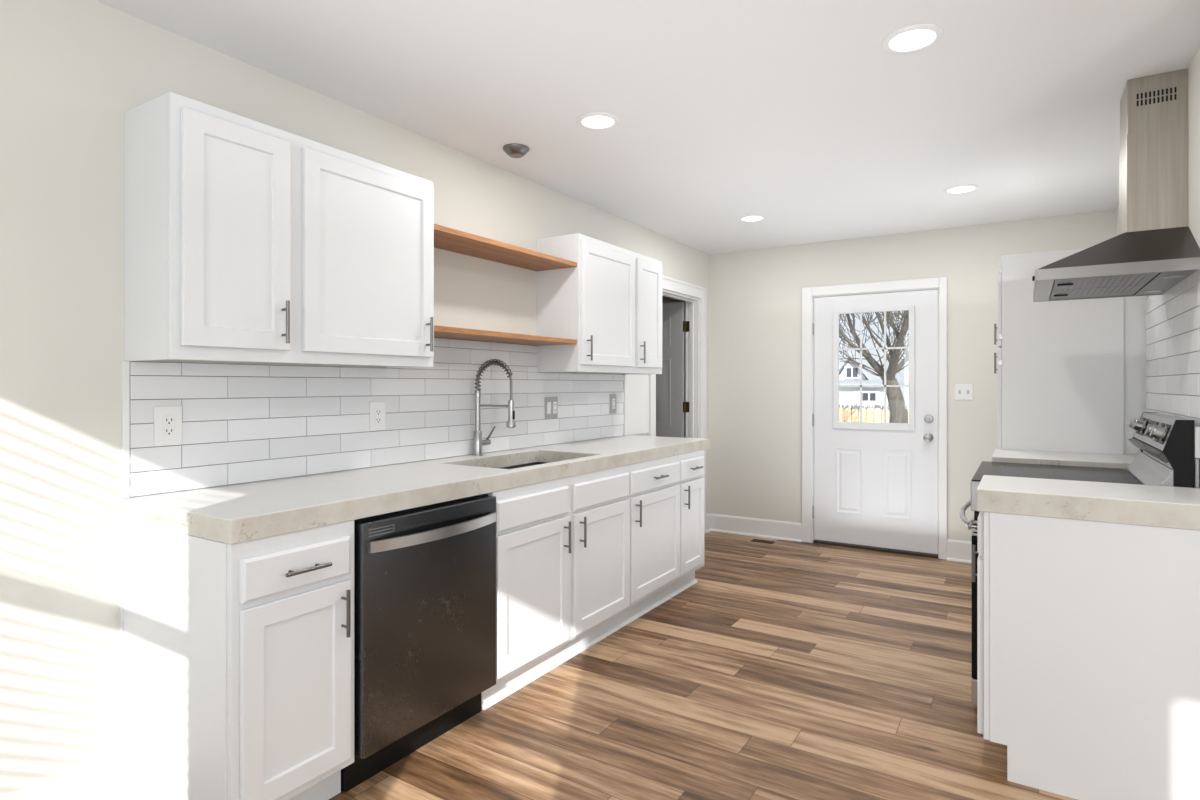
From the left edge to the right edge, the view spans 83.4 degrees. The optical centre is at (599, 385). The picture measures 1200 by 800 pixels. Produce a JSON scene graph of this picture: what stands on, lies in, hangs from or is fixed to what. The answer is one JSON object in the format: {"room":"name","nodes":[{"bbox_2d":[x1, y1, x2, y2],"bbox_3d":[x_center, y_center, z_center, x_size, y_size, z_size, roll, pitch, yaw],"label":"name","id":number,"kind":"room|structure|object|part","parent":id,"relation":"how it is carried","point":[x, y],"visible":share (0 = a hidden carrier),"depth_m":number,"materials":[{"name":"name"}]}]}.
{"room":"kitchen","nodes":[
{"label":"kitchen","id":0,"kind":"room"},
{"bbox_2d":[0,0,708,799],"bbox_3d":[-0.758,0.063,3.370,0.120,2.453,6.530,0,0,32],"label":"wall","id":1,"kind":"structure","parent":0,"point":[71,71],"depth_m":2.02,"materials":[{"name":"white paint"}]},
{"bbox_2d":[2,752,123,799],"bbox_3d":[-1.927,1.214,1.381,0.027,0.150,1.678,0,0,32],"label":"baseboard","id":2,"kind":"structure","parent":1,"relation":"attached to","point":[102,779],"depth_m":2.01,"materials":[{"name":"white paint"}]},
{"bbox_2d":[122,361,129,497],"bbox_3d":[-1.481,0.138,2.104,0.009,0.427,0.018,0,0,32],"label":"strip","id":3,"kind":"object","parent":1,"relation":"attached to","point":[125,364],"visible":1,"depth_m":2.10,"materials":[{"name":"white paint"}]},
{"bbox_2d":[125,92,433,367],"bbox_3d":[-1.069,-0.464,2.450,0.337,0.776,1.027,0,0,32],"label":"upper cabinet","id":4,"kind":"object","parent":1,"relation":"attached to","point":[247,240],"visible":1,"depth_m":2.19,"materials":[{"name":"white paint"}]},
{"bbox_3d":[-1.133,-0.466,2.116,0.017,0.698,0.340,0,0,32],"label":"door","id":5,"kind":"part","parent":4,"relation":"part of","materials":[{"name":"white paint"}]},
{"bbox_3d":[-1.036,-0.208,2.220,0.036,0.140,0.012,0,0,32],"label":"handle","id":6,"kind":"part","parent":4,"relation":"part of","materials":[{"name":"silver metal"}]},
{"bbox_3d":[-0.855,-0.466,2.555,0.017,0.698,0.593,0,0,32],"label":"door","id":7,"kind":"part","parent":4,"relation":"part of","materials":[{"name":"white paint"}]},
{"bbox_3d":[-0.697,-0.208,2.756,0.036,0.140,0.012,0,0,32],"label":"handle","id":8,"kind":"part","parent":4,"relation":"part of","materials":[{"name":"silver metal"}]},
{"bbox_2d":[130,337,623,496],"bbox_3d":[-0.655,0.062,3.411,0.009,0.579,3.071,0,0,32],"label":"tile backsplash","id":9,"kind":"structure","parent":1,"relation":"attached to","point":[242,423],"depth_m":2.77,"materials":[{"name":"white tile"}]},
{"bbox_2d":[154,406,181,446],"bbox_3d":[-1.409,0.133,2.200,0.009,0.129,0.084,0,0,32],"label":"wall outlet","id":10,"kind":"object","parent":9,"relation":"attached to","point":[167,419],"visible":1,"depth_m":2.20,"materials":[{"name":"white plastic"}]},
{"bbox_2d":[163,415,173,436],"bbox_3d":[-1.407,0.133,2.199,0.003,0.068,0.033,0,0,32],"label":"receptacle","id":11,"kind":"object","parent":10,"relation":"attached to","point":[168,420],"depth_m":2.20,"materials":[{"name":"white plastic"}]},
{"bbox_2d":[369,402,384,430],"bbox_3d":[-0.960,0.134,2.912,0.009,0.123,0.082,0,0,32],"label":"wall outlet","id":12,"kind":"object","parent":9,"relation":"attached to","point":[376,409],"visible":1,"depth_m":2.90,"materials":[{"name":"white plastic"}]},
{"bbox_2d":[375,408,380,423],"bbox_3d":[-0.958,0.134,2.910,0.003,0.068,0.033,0,0,32],"label":"receptacle","id":13,"kind":"object","parent":12,"relation":"attached to","point":[377,410],"depth_m":2.91,"materials":[{"name":"white plastic"}]},
{"bbox_2d":[545,397,557,418],"bbox_3d":[-0.285,0.133,3.978,0.012,0.127,0.122,0,0,32],"label":"wall outlet","id":14,"kind":"object","parent":9,"relation":"attached to","point":[551,403],"visible":1,"depth_m":3.98,"materials":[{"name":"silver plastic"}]},
{"bbox_2d":[547,402,550,413],"bbox_3d":[-0.299,0.133,3.951,0.005,0.068,0.033,0,0,32],"label":"rocker switch","id":15,"kind":"object","parent":14,"relation":"attached to","point":[548,403],"depth_m":3.95,"materials":[{"name":"white plastic"}]},
{"bbox_2d":[553,402,556,412],"bbox_3d":[-0.268,0.133,4.003,0.003,0.068,0.033,0,0,32],"label":"receptacle","id":16,"kind":"object","parent":14,"relation":"attached to","point":[554,403],"depth_m":4.00,"materials":[{"name":"white plastic"}]},
{"bbox_2d":[610,394,616,413],"bbox_3d":[0.091,0.125,4.575,0.009,0.132,0.082,0,0,32],"label":"wall outlet","id":17,"kind":"object","parent":9,"relation":"attached to","point":[613,397],"visible":1,"depth_m":4.57,"materials":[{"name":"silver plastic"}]},
{"bbox_2d":[612,399,614,408],"bbox_3d":[0.093,0.125,4.574,0.003,0.068,0.033,0,0,32],"label":"receptacle","id":18,"kind":"object","parent":17,"relation":"attached to","point":[613,400],"depth_m":4.57,"materials":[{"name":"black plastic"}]},
{"bbox_2d":[434,224,576,270],"bbox_3d":[-0.531,-0.667,3.351,0.282,0.024,1.070,0,0,32],"label":"wooden shelf","id":19,"kind":"object","parent":1,"relation":"attached to","point":[445,238],"visible":0.76,"depth_m":3.30,"materials":[{"name":"brown wood"}]},
{"bbox_2d":[434,325,576,345],"bbox_3d":[-0.531,-0.240,3.351,0.282,0.024,1.070,0,0,32],"label":"wooden shelf","id":20,"kind":"object","parent":1,"relation":"attached to","point":[439,331],"visible":0.76,"depth_m":3.28,"materials":[{"name":"brown wood"}]},
{"bbox_2d":[537,233,661,373],"bbox_3d":[0.051,-0.458,4.213,0.346,0.765,1.010,0,0,32],"label":"upper cabinet","id":21,"kind":"object","parent":1,"relation":"attached to","point":[610,303],"visible":1,"depth_m":3.89,"materials":[{"name":"white paint"}]},
{"bbox_3d":[-0.056,-0.208,3.752,0.036,0.140,0.012,0,0,32],"label":"handle","id":22,"kind":"part","parent":21,"relation":"part of","materials":[{"name":"silver metal"}]},
{"bbox_3d":[0.058,-0.460,3.982,0.017,0.687,0.594,0,0,32],"label":"door","id":23,"kind":"part","parent":21,"relation":"part of","materials":[{"name":"white paint"}]},
{"bbox_3d":[0.144,-0.458,4.155,0.019,0.765,1.010,0,0,32],"label":"frame","id":24,"kind":"part","parent":21,"relation":"part of","materials":[{"name":"white paint"}]},
{"bbox_3d":[0.273,-0.208,4.273,0.036,0.140,0.012,0,0,32],"label":"handle","id":25,"kind":"part","parent":21,"relation":"part of","materials":[{"name":"silver metal"}]},
{"bbox_3d":[0.324,-0.460,4.404,0.017,0.687,0.337,0,0,32],"label":"door","id":26,"kind":"part","parent":21,"relation":"part of","materials":[{"name":"white paint"}]},
{"bbox_2d":[624,375,648,435],"bbox_3d":[0.262,0.138,4.861,0.012,0.426,0.356,0,0,32],"label":"trim","id":27,"kind":"structure","parent":1,"relation":"attached to","point":[636,387],"depth_m":4.85,"materials":[{"name":"white paint"}]},
{"bbox_2d":[656,302,688,437],"bbox_3d":[0.421,0.277,6.044,0.812,2.000,0.046,0,0,32],"label":"door","id":28,"kind":"structure","parent":1,"relation":"in","point":[671,406],"depth_m":5.89,"materials":[{"name":"grey paint"}]},
{"bbox_3d":[0.524,0.064,5.956,0.220,0.590,0.007,0,0,32],"label":"panel","id":29,"kind":"part","parent":28,"relation":"part of","materials":[{"name":"grey paint"}]},
{"bbox_3d":[0.524,-0.471,5.956,0.220,0.260,0.007,0,0,32],"label":"panel","id":30,"kind":"part","parent":28,"relation":"part of","materials":[{"name":"grey paint"}]},
{"bbox_2d":[648,275,705,532],"bbox_3d":[0.641,0.220,5.448,0.027,2.138,1.037,0,0,32],"label":"trim","id":31,"kind":"structure","parent":1,"relation":"attached to","point":[668,283],"depth_m":5.80,"materials":[{"name":"white paint"}]},
{"bbox_2d":[662,289,698,437],"bbox_3d":[0.580,0.272,5.488,0.120,2.035,0.840,0,0,32],"label":"trim","id":32,"kind":"structure","parent":1,"relation":"attached to","point":[692,304],"depth_m":5.82,"materials":[{"name":"white paint"}]},
{"bbox_2d":[706,514,710,532],"bbox_3d":[0.946,1.214,5.930,0.027,0.150,0.103,0,0,32],"label":"baseboard","id":33,"kind":"structure","parent":1,"relation":"attached to","point":[708,529],"depth_m":5.94,"materials":[{"name":"white paint"}]},
{"bbox_2d":[95,0,1199,253],"bbox_3d":[0.908,-1.214,2.318,7.620,0.100,6.530,0,0,32],"label":"ceiling","id":34,"kind":"structure","parent":0,"point":[796,114],"depth_m":2.67,"materials":[{"name":"white paint"}]},
{"bbox_2d":[503,144,528,157],"bbox_3d":[-0.412,-1.144,3.306,0.130,0.040,0.130,0,0,32],"label":"cap","id":35,"kind":"object","parent":34,"relation":"attached to","point":[513,150],"visible":1,"depth_m":3.27,"materials":[{"name":"silver metal"}]},
{"bbox_2d":[577,112,618,129],"bbox_3d":[-0.009,-1.160,2.967,0.188,0.007,0.188,0,0,32],"label":"recessed light","id":36,"kind":"object","parent":34,"relation":"in","point":[596,120],"visible":1,"depth_m":2.96,"materials":[{"name":"white plastic"}]},
{"bbox_2d":[738,215,765,221],"bbox_3d":[1.058,-1.160,4.689,0.188,0.007,0.188,0,0,32],"label":"recessed light","id":37,"kind":"object","parent":34,"relation":"in","point":[747,218],"visible":1,"depth_m":4.69,"materials":[{"name":"white plastic"}]},
{"bbox_2d":[882,24,942,53],"bbox_3d":[1.049,-1.160,2.265,0.188,0.007,0.188,0,0,32],"label":"recessed light","id":38,"kind":"object","parent":34,"relation":"in","point":[914,38],"visible":1,"depth_m":2.25,"materials":[{"name":"white plastic"}]},
{"bbox_2d":[943,184,978,193],"bbox_3d":[2.141,-1.160,3.996,0.188,0.007,0.188,0,0,32],"label":"recessed light","id":39,"kind":"object","parent":34,"relation":"in","point":[959,189],"visible":1,"depth_m":3.99,"materials":[{"name":"white plastic"}]},
{"bbox_2d":[662,296,685,437],"bbox_3d":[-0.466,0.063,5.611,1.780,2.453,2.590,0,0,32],"label":"door frame","id":40,"kind":"structure","parent":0,"point":[665,299],"depth_m":6.26,"materials":[{"name":"white paint"}]},
{"bbox_2d":[329,531,1076,799],"bbox_3d":[0.908,1.339,2.318,7.620,0.100,6.530,0,0,32],"label":"floor","id":41,"kind":"structure","parent":0,"point":[789,670],"depth_m":2.71,"materials":[{"name":"brown wood"}]},
{"bbox_2d":[119,520,353,799],"bbox_3d":[-1.106,0.854,2.081,0.668,0.870,0.394,0,0,32],"label":"base cabinet","id":42,"kind":"object","parent":41,"relation":"on","point":[236,661],"visible":0.98,"depth_m":1.92,"materials":[{"name":"white paint"}]},
{"bbox_3d":[-1.239,0.854,1.939,0.594,0.870,0.004,0,0,32],"label":"panel","id":43,"kind":"part","parent":42,"relation":"part of","materials":[{"name":"white paint"}]},
{"bbox_3d":[-0.875,0.797,1.940,0.019,0.755,0.386,0,0,32],"label":"frame","id":44,"kind":"part","parent":42,"relation":"part of","materials":[{"name":"white paint"}]},
{"bbox_3d":[-0.860,0.522,1.928,0.017,0.117,0.340,0,0,32],"label":"drawer","id":45,"kind":"part","parent":42,"relation":"part of","materials":[{"name":"white paint"}]},
{"bbox_3d":[-0.860,0.871,1.929,0.017,0.547,0.339,0,0,32],"label":"door","id":46,"kind":"part","parent":42,"relation":"part of","materials":[{"name":"white paint"}]},
{"bbox_3d":[-0.835,0.523,1.919,0.036,0.011,0.140,0,0,32],"label":"handle","id":47,"kind":"part","parent":42,"relation":"part of","materials":[{"name":"silver metal"}]},
{"bbox_3d":[-0.765,0.685,2.029,0.036,0.140,0.012,0,0,32],"label":"handle","id":48,"kind":"part","parent":42,"relation":"part of","materials":[{"name":"silver metal"}]},
{"bbox_2d":[341,494,496,791],"bbox_3d":[-0.795,0.858,2.499,0.646,0.862,0.631,0,0,32],"label":"dishwasher","id":49,"kind":"object","parent":41,"relation":"on","point":[425,576],"visible":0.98,"depth_m":2.30,"materials":[{"name":"black metal"}]},
{"bbox_3d":[-0.680,1.230,2.426,0.100,0.118,0.631,0,0,32],"label":"kick plate","id":50,"kind":"part","parent":49,"relation":"part of","materials":[{"name":"black plastic"}]},
{"bbox_3d":[-0.546,0.507,2.343,0.056,0.035,0.593,0,0,32],"label":"handle","id":51,"kind":"part","parent":49,"relation":"part of","materials":[{"name":"silver metal"}]},
{"bbox_2d":[482,465,629,703],"bbox_3d":[-0.372,0.854,3.241,0.666,0.870,1.062,0,0,32],"label":"base cabinet","id":52,"kind":"object","parent":41,"relation":"on","point":[563,544],"visible":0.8,"depth_m":2.99,"materials":[{"name":"white paint"}]},
{"bbox_2d":[121,435,708,544],"bbox_3d":[-0.384,0.386,3.269,0.620,0.066,3.163,0,0,32],"label":"countertop","id":53,"kind":"structure","parent":52,"relation":"on","point":[244,512],"depth_m":2.35,"materials":[{"name":"stone"}]},
{"bbox_2d":[472,359,515,455],"bbox_3d":[-0.499,0.111,3.365,0.266,0.483,0.145,0,0,32],"label":"spring faucet","id":54,"kind":"object","parent":53,"relation":"on","point":[478,442],"visible":1,"depth_m":3.36,"materials":[{"name":"silver metal"}]},
{"bbox_3d":[-0.561,0.248,3.455,0.012,0.074,0.061,0,0,45],"label":"lever","id":55,"kind":"part","parent":54,"relation":"part of","materials":[{"name":"silver metal"}]},
{"bbox_3d":[-0.523,0.101,3.326,0.194,0.011,0.011,0,0,32],"label":"support arm","id":56,"kind":"part","parent":54,"relation":"part of","materials":[{"name":"silver metal"}]},
{"bbox_2d":[500,462,545,468],"bbox_3d":[-0.358,0.530,3.254,0.430,0.222,0.760,0,0,32],"label":"sink","id":57,"kind":"object","parent":53,"relation":"in","point":[535,463],"visible":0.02,"depth_m":3.56,"materials":[{"name":"silver"}]},
{"bbox_3d":[-0.276,0.519,2.853,0.017,0.123,0.492,0,0,32],"label":"false drawer","id":58,"kind":"part","parent":52,"relation":"part of","materials":[{"name":"white paint"}]},
{"bbox_3d":[-0.276,0.875,2.853,0.017,0.559,0.492,0,0,32],"label":"door","id":59,"kind":"part","parent":52,"relation":"part of","materials":[{"name":"white paint"}]},
{"bbox_3d":[-0.145,0.678,3.011,0.036,0.140,0.012,0,0,32],"label":"handle","id":60,"kind":"part","parent":52,"relation":"part of","materials":[{"name":"silver metal"}]},
{"bbox_3d":[-0.078,0.678,3.117,0.036,0.140,0.012,0,0,32],"label":"handle","id":61,"kind":"part","parent":52,"relation":"part of","materials":[{"name":"silver metal"}]},
{"bbox_3d":[0.014,0.519,3.312,0.017,0.123,0.509,0,0,32],"label":"false drawer","id":62,"kind":"part","parent":52,"relation":"part of","materials":[{"name":"white paint"}]},
{"bbox_3d":[0.014,0.875,3.312,0.017,0.559,0.509,0,0,32],"label":"door","id":63,"kind":"part","parent":52,"relation":"part of","materials":[{"name":"white paint"}]},
{"bbox_2d":[482,579,697,709],"bbox_3d":[0.082,1.280,3.546,0.018,0.018,2.059,0,0,32],"label":"trim","id":64,"kind":"structure","parent":41,"relation":"on","point":[514,688],"depth_m":3.23,"materials":[{"name":"white paint"}]},
{"bbox_2d":[617,455,679,624],"bbox_3d":[0.073,0.854,3.946,0.666,0.870,0.606,0,0,32],"label":"base cabinet","id":65,"kind":"object","parent":41,"relation":"on","point":[654,488],"visible":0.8,"depth_m":3.77,"materials":[{"name":"white paint"}]},
{"bbox_3d":[0.206,0.678,3.566,0.036,0.140,0.012,0,0,32],"label":"handle","id":66,"kind":"part","parent":65,"relation":"part of","materials":[{"name":"silver metal"}]},
{"bbox_3d":[0.318,0.519,3.793,0.017,0.123,0.588,0,0,32],"label":"drawer","id":67,"kind":"part","parent":65,"relation":"part of","materials":[{"name":"white paint"}]},
{"bbox_3d":[0.318,0.870,3.793,0.017,0.549,0.588,0,0,32],"label":"door","id":68,"kind":"part","parent":65,"relation":"part of","materials":[{"name":"white paint"}]},
{"bbox_3d":[0.341,0.514,3.780,0.036,0.011,0.140,0,0,32],"label":"handle","id":69,"kind":"part","parent":65,"relation":"part of","materials":[{"name":"silver metal"}]},
{"bbox_2d":[668,450,703,594],"bbox_3d":[0.340,0.854,4.368,0.666,0.870,0.393,0,0,32],"label":"base cabinet","id":70,"kind":"object","parent":41,"relation":"on","point":[691,483],"visible":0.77,"depth_m":4.19,"materials":[{"name":"white paint"}]},
{"bbox_3d":[0.529,0.678,4.079,0.036,0.140,0.012,0,0,32],"label":"handle","id":71,"kind":"part","parent":70,"relation":"part of","materials":[{"name":"silver metal"}]},
{"bbox_3d":[0.567,0.797,4.224,0.019,0.755,0.393,0,0,32],"label":"frame","id":72,"kind":"part","parent":70,"relation":"part of","materials":[{"name":"white paint"}]},
{"bbox_3d":[0.575,0.870,4.199,0.017,0.549,0.345,0,0,32],"label":"door","id":73,"kind":"part","parent":70,"relation":"part of","materials":[{"name":"white paint"}]},
{"bbox_3d":[0.575,0.519,4.199,0.017,0.123,0.345,0,0,32],"label":"drawer","id":74,"kind":"part","parent":70,"relation":"part of","materials":[{"name":"white paint"}]},
{"bbox_2d":[751,539,774,543],"bbox_3d":[1.344,1.287,5.556,0.180,0.004,0.080,0,0,32],"label":"floor vent","id":75,"kind":"object","parent":41,"relation":"in","point":[753,540],"visible":1,"depth_m":5.55,"materials":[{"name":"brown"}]},
{"bbox_2d":[994,248,1146,454],"bbox_3d":[2.566,0.297,3.744,0.667,1.985,0.648,0,0,32],"label":"pantry cabinet","id":76,"kind":"object","parent":41,"relation":"on","point":[1071,373],"visible":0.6,"depth_m":3.47,"materials":[{"name":"white paint"}]},
{"bbox_3d":[2.441,-0.314,4.136,0.036,0.128,0.012,0,0,32],"label":"handle","id":77,"kind":"part","parent":76,"relation":"part of","materials":[{"name":"silver metal"}]},
{"bbox_3d":[2.441,-0.136,4.136,0.036,0.128,0.012,0,0,32],"label":"handle","id":78,"kind":"part","parent":76,"relation":"part of","materials":[{"name":"silver metal"}]},
{"bbox_3d":[2.323,-0.438,3.900,0.018,0.455,0.634,0,0,32],"label":"door","id":79,"kind":"part","parent":76,"relation":"part of","materials":[{"name":"white paint"}]},
{"bbox_3d":[2.323,0.482,3.900,0.018,1.365,0.634,0,0,32],"label":"door","id":80,"kind":"part","parent":76,"relation":"part of","materials":[{"name":"white paint"}]},
{"bbox_2d":[959,412,1199,704],"bbox_3d":[1.901,0.688,2.774,0.738,1.142,0.762,0,0,32],"label":"stove","id":81,"kind":"object","parent":41,"relation":"on","point":[1169,446],"visible":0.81,"depth_m":2.61,"materials":[{"name":"black metal"}]},
{"bbox_3d":[1.618,0.547,2.953,0.069,0.022,0.700,0,0,32],"label":"handle","id":82,"kind":"part","parent":81,"relation":"part of","materials":[{"name":"silver metal"}]},
{"bbox_3d":[1.662,1.190,2.925,0.041,0.098,0.758,0,0,32],"label":"storage drawer","id":83,"kind":"part","parent":81,"relation":"part of","materials":[{"name":"silver metal"}]},
{"bbox_3d":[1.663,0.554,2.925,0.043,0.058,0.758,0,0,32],"label":"oven door","id":84,"kind":"part","parent":81,"relation":"part of","materials":[{"name":"silver metal"}]},
{"bbox_3d":[1.662,0.434,2.926,0.046,0.106,0.762,0,0,32],"label":"frame","id":85,"kind":"part","parent":81,"relation":"part of","materials":[{"name":"silver metal"}]},
{"bbox_3d":[1.662,0.861,2.925,0.041,0.552,0.758,0,0,32],"label":"door glass","id":86,"kind":"part","parent":81,"relation":"part of","materials":[{"name":"black glass"}]},
{"bbox_2d":[971,461,1142,484],"bbox_3d":[1.892,0.375,2.780,0.590,0.017,0.762,0,0,32],"label":"cooktop","id":87,"kind":"object","parent":81,"relation":"in","point":[1129,475],"depth_m":2.83,"materials":[{"name":"grey"}]},
{"bbox_3d":[2.288,0.169,2.878,0.046,0.056,0.054,0,0,32],"label":"knob","id":88,"kind":"part","parent":81,"relation":"part of","materials":[{"name":"silver metal"}]},
{"bbox_3d":[2.229,0.169,2.785,0.046,0.056,0.054,0,0,32],"label":"knob","id":89,"kind":"part","parent":81,"relation":"part of","materials":[{"name":"silver metal"}]},
{"bbox_3d":[2.243,0.172,2.776,0.024,0.069,0.080,0,0,32],"label":"knob plate","id":90,"kind":"part","parent":81,"relation":"part of","materials":[{"name":"silver metal"}]},
{"bbox_3d":[2.032,0.169,2.472,0.046,0.056,0.054,0,0,32],"label":"knob","id":91,"kind":"part","parent":81,"relation":"part of","materials":[{"name":"silver metal"}]},
{"bbox_3d":[1.973,0.169,2.379,0.046,0.056,0.054,0,0,32],"label":"knob","id":92,"kind":"part","parent":81,"relation":"part of","materials":[{"name":"silver metal"}]},
{"bbox_3d":[1.987,0.172,2.370,0.024,0.069,0.080,0,0,32],"label":"knob plate","id":93,"kind":"part","parent":81,"relation":"part of","materials":[{"name":"silver metal"}]},
{"bbox_2d":[968,512,1199,799],"bbox_3d":[1.618,0.854,2.252,0.676,0.870,0.404,0,0,32],"label":"base cabinet","id":94,"kind":"object","parent":41,"relation":"on","point":[1088,632],"visible":0.93,"depth_m":2.08,"materials":[{"name":"white paint"}]},
{"bbox_3d":[1.348,0.503,2.425,0.036,0.011,0.140,0,0,32],"label":"handle","id":95,"kind":"part","parent":94,"relation":"part of","materials":[{"name":"silver metal"}]},
{"bbox_3d":[1.431,0.677,2.556,0.036,0.140,0.012,0,0,32],"label":"handle","id":96,"kind":"part","parent":94,"relation":"part of","materials":[{"name":"silver metal"}]},
{"bbox_3d":[1.371,0.503,2.410,0.017,0.128,0.374,0,0,32],"label":"drawer","id":97,"kind":"part","parent":94,"relation":"part of","materials":[{"name":"white paint"}]},
{"bbox_3d":[1.371,0.874,2.410,0.017,0.581,0.374,0,0,32],"label":"door","id":98,"kind":"part","parent":94,"relation":"part of","materials":[{"name":"white paint"}]},
{"bbox_3d":[1.387,0.797,2.400,0.019,0.755,0.400,0,0,32],"label":"frame","id":99,"kind":"part","parent":94,"relation":"part of","materials":[{"name":"white paint"}]},
{"bbox_2d":[977,475,1199,530],"bbox_3d":[1.633,0.381,2.242,0.641,0.075,0.414,0,0,32],"label":"countertop","id":100,"kind":"structure","parent":94,"relation":"on","point":[1120,503],"depth_m":2.13,"materials":[{"name":"stone"}]},
{"bbox_3d":[2.266,0.854,3.278,0.675,0.870,0.459,0,0,32],"label":"base cabinet","id":101,"kind":"object","parent":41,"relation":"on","visible":0},
{"bbox_2d":[992,449,1138,468],"bbox_3d":[2.281,0.381,3.268,0.641,0.075,0.463,0,0,32],"label":"countertop","id":102,"kind":"structure","parent":101,"relation":"on","point":[1000,455],"depth_m":3.20,"materials":[{"name":"stone"}]},
{"bbox_2d":[709,209,1115,541],"bbox_3d":[2.275,0.063,5.246,3.005,2.453,0.120,0,0,32],"label":"wall","id":103,"kind":"structure","parent":0,"point":[755,296],"depth_m":5.56,"materials":[{"name":"white paint"}]},
{"bbox_2d":[709,513,801,541],"bbox_3d":[1.314,1.214,5.766,0.824,0.150,0.027,0,0,32],"label":"baseboard","id":104,"kind":"structure","parent":103,"relation":"attached to","point":[782,530],"depth_m":5.75,"materials":[{"name":"white paint"}]},
{"bbox_2d":[802,277,946,559],"bbox_3d":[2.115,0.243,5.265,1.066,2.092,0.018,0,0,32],"label":"trim","id":105,"kind":"structure","parent":103,"relation":"attached to","point":[941,282],"depth_m":5.29,"materials":[{"name":"white paint"}]},
{"bbox_2d":[813,289,937,553],"bbox_3d":[2.128,0.273,5.266,0.920,1.977,0.110,0,0,32],"label":"door","id":106,"kind":"structure","parent":103,"relation":"in","point":[876,484],"depth_m":5.25,"materials":[{"name":"white paint"}]},
{"bbox_3d":[1.984,0.763,5.367,0.206,0.528,0.007,0,0,32],"label":"panel","id":107,"kind":"part","parent":106,"relation":"part of","materials":[{"name":"white paint"}]},
{"bbox_3d":[2.282,0.763,5.179,0.212,0.528,0.007,0,0,32],"label":"panel","id":108,"kind":"part","parent":106,"relation":"part of","materials":[{"name":"white paint"}]},
{"bbox_3d":[2.451,0.392,5.037,0.066,0.066,0.066,0,0,32],"label":"knob","id":109,"kind":"part","parent":106,"relation":"part of","materials":[{"name":"silver metal"}]},
{"bbox_2d":[813,539,937,557],"bbox_3d":[2.160,1.280,5.309,0.918,0.018,0.115,0,0,32],"label":"threshold","id":110,"kind":"object","parent":103,"relation":"attached to","point":[915,553],"depth_m":5.25,"materials":[{"name":"grey metal"}]},
{"bbox_2d":[947,539,971,562],"bbox_3d":[2.984,1.214,4.711,0.995,0.150,0.027,0,0,32],"label":"baseboard","id":111,"kind":"structure","parent":103,"relation":"attached to","point":[957,550],"depth_m":4.93,"materials":[{"name":"white paint"}]},
{"bbox_2d":[955,384,972,399],"bbox_3d":[2.658,0.049,4.923,0.116,0.116,0.016,0,0,32],"label":"light switch","id":112,"kind":"object","parent":103,"relation":"attached to","point":[962,391],"visible":1,"depth_m":4.92,"materials":[{"name":"white plastic"}]},
{"bbox_2d":[1116,46,1199,487],"bbox_3d":[2.638,0.063,3.118,0.120,2.453,3.090,0,0,32],"label":"wall","id":113,"kind":"structure","parent":0,"point":[1194,68],"depth_m":2.38,"materials":[{"name":"white paint"}]},
{"bbox_2d":[1032,69,1199,301],"bbox_3d":[2.015,-0.775,2.698,0.482,0.776,0.755,0,0,32],"label":"range hood","id":114,"kind":"object","parent":113,"relation":"attached to","point":[1155,248],"visible":1,"depth_m":2.51,"materials":[{"name":"silver metal"}]},
{"bbox_2d":[1144,290,1163,292],"bbox_3d":[2.290,-0.389,2.788,0.064,0.004,0.064,0,0,32],"label":"hood light","id":115,"kind":"object","parent":114,"relation":"on","point":[1145,291],"depth_m":2.79,"materials":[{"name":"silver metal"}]},
{"bbox_3d":[2.171,-0.394,2.600,0.095,0.006,0.739,0,0,32],"label":"panel","id":116,"kind":"part","parent":114,"relation":"part of","materials":[{"name":"silver metal"}]},
{"bbox_2d":[1162,275,1184,278],"bbox_3d":[2.055,-0.389,2.416,0.064,0.004,0.064,0,0,32],"label":"hood light","id":117,"kind":"object","parent":114,"relation":"on","point":[1163,276],"depth_m":2.40,"materials":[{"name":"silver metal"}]},
{"bbox_2d":[1145,270,1199,485],"bbox_3d":[2.231,-0.039,2.596,0.009,0.764,1.653,0,0,32],"label":"tile backsplash","id":118,"kind":"structure","parent":113,"relation":"attached to","point":[1172,318],"depth_m":2.63,"materials":[{"name":"white tile"}]},
{"label":"outside","id":119,"kind":"structure","parent":0,"visible":0},
{"bbox_3d":[5.997,2.089,13.953,80.000,0.100,150.000,0,0,32],"label":"ground","id":120,"kind":"structure","parent":119,"visible":0},
{"bbox_2d":[839,404,907,422],"bbox_3d":[5.720,1.265,18.150,11.275,1.559,1.176,0,0,32],"label":"hedge","id":121,"kind":"object","parent":120,"relation":"on","point":[840,405],"visible":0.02,"depth_m":17.23,"materials":[{"name":"grey plant"}]},
{"bbox_2d":[839,310,908,422],"bbox_3d":[4.035,-0.602,10.351,3.590,5.285,4.177,0,0,21],"label":"bare tree","id":122,"kind":"object","parent":120,"relation":"on","point":[898,410],"visible":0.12,"depth_m":9.68,"materials":[{"name":"grey plant"}]},
{"bbox_2d":[839,353,908,408],"bbox_3d":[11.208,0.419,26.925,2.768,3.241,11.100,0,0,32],"label":"house","id":123,"kind":"structure","parent":120,"relation":"on","point":[849,374],"depth_m":22.68,"materials":[{"name":"white wood"}]},
{"bbox_2d":[839,407,908,422],"bbox_3d":[4.722,1.232,14.743,15.000,1.515,0.063,0,0,32],"label":"wooden fence","id":124,"kind":"object","parent":120,"relation":"on","point":[844,415],"visible":0.02,"depth_m":14.22,"materials":[{"name":"beige wood"}]},
{"bbox_2d":[881,312,908,361],"bbox_3d":[13.811,-1.861,30.633,4.316,7.800,6.070,0,0,32],"label":"bare tree","id":125,"kind":"object","parent":120,"relation":"on","point":[907,350],"visible":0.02,"depth_m":30.78,"materials":[{"name":"grey plant"}]}
]}

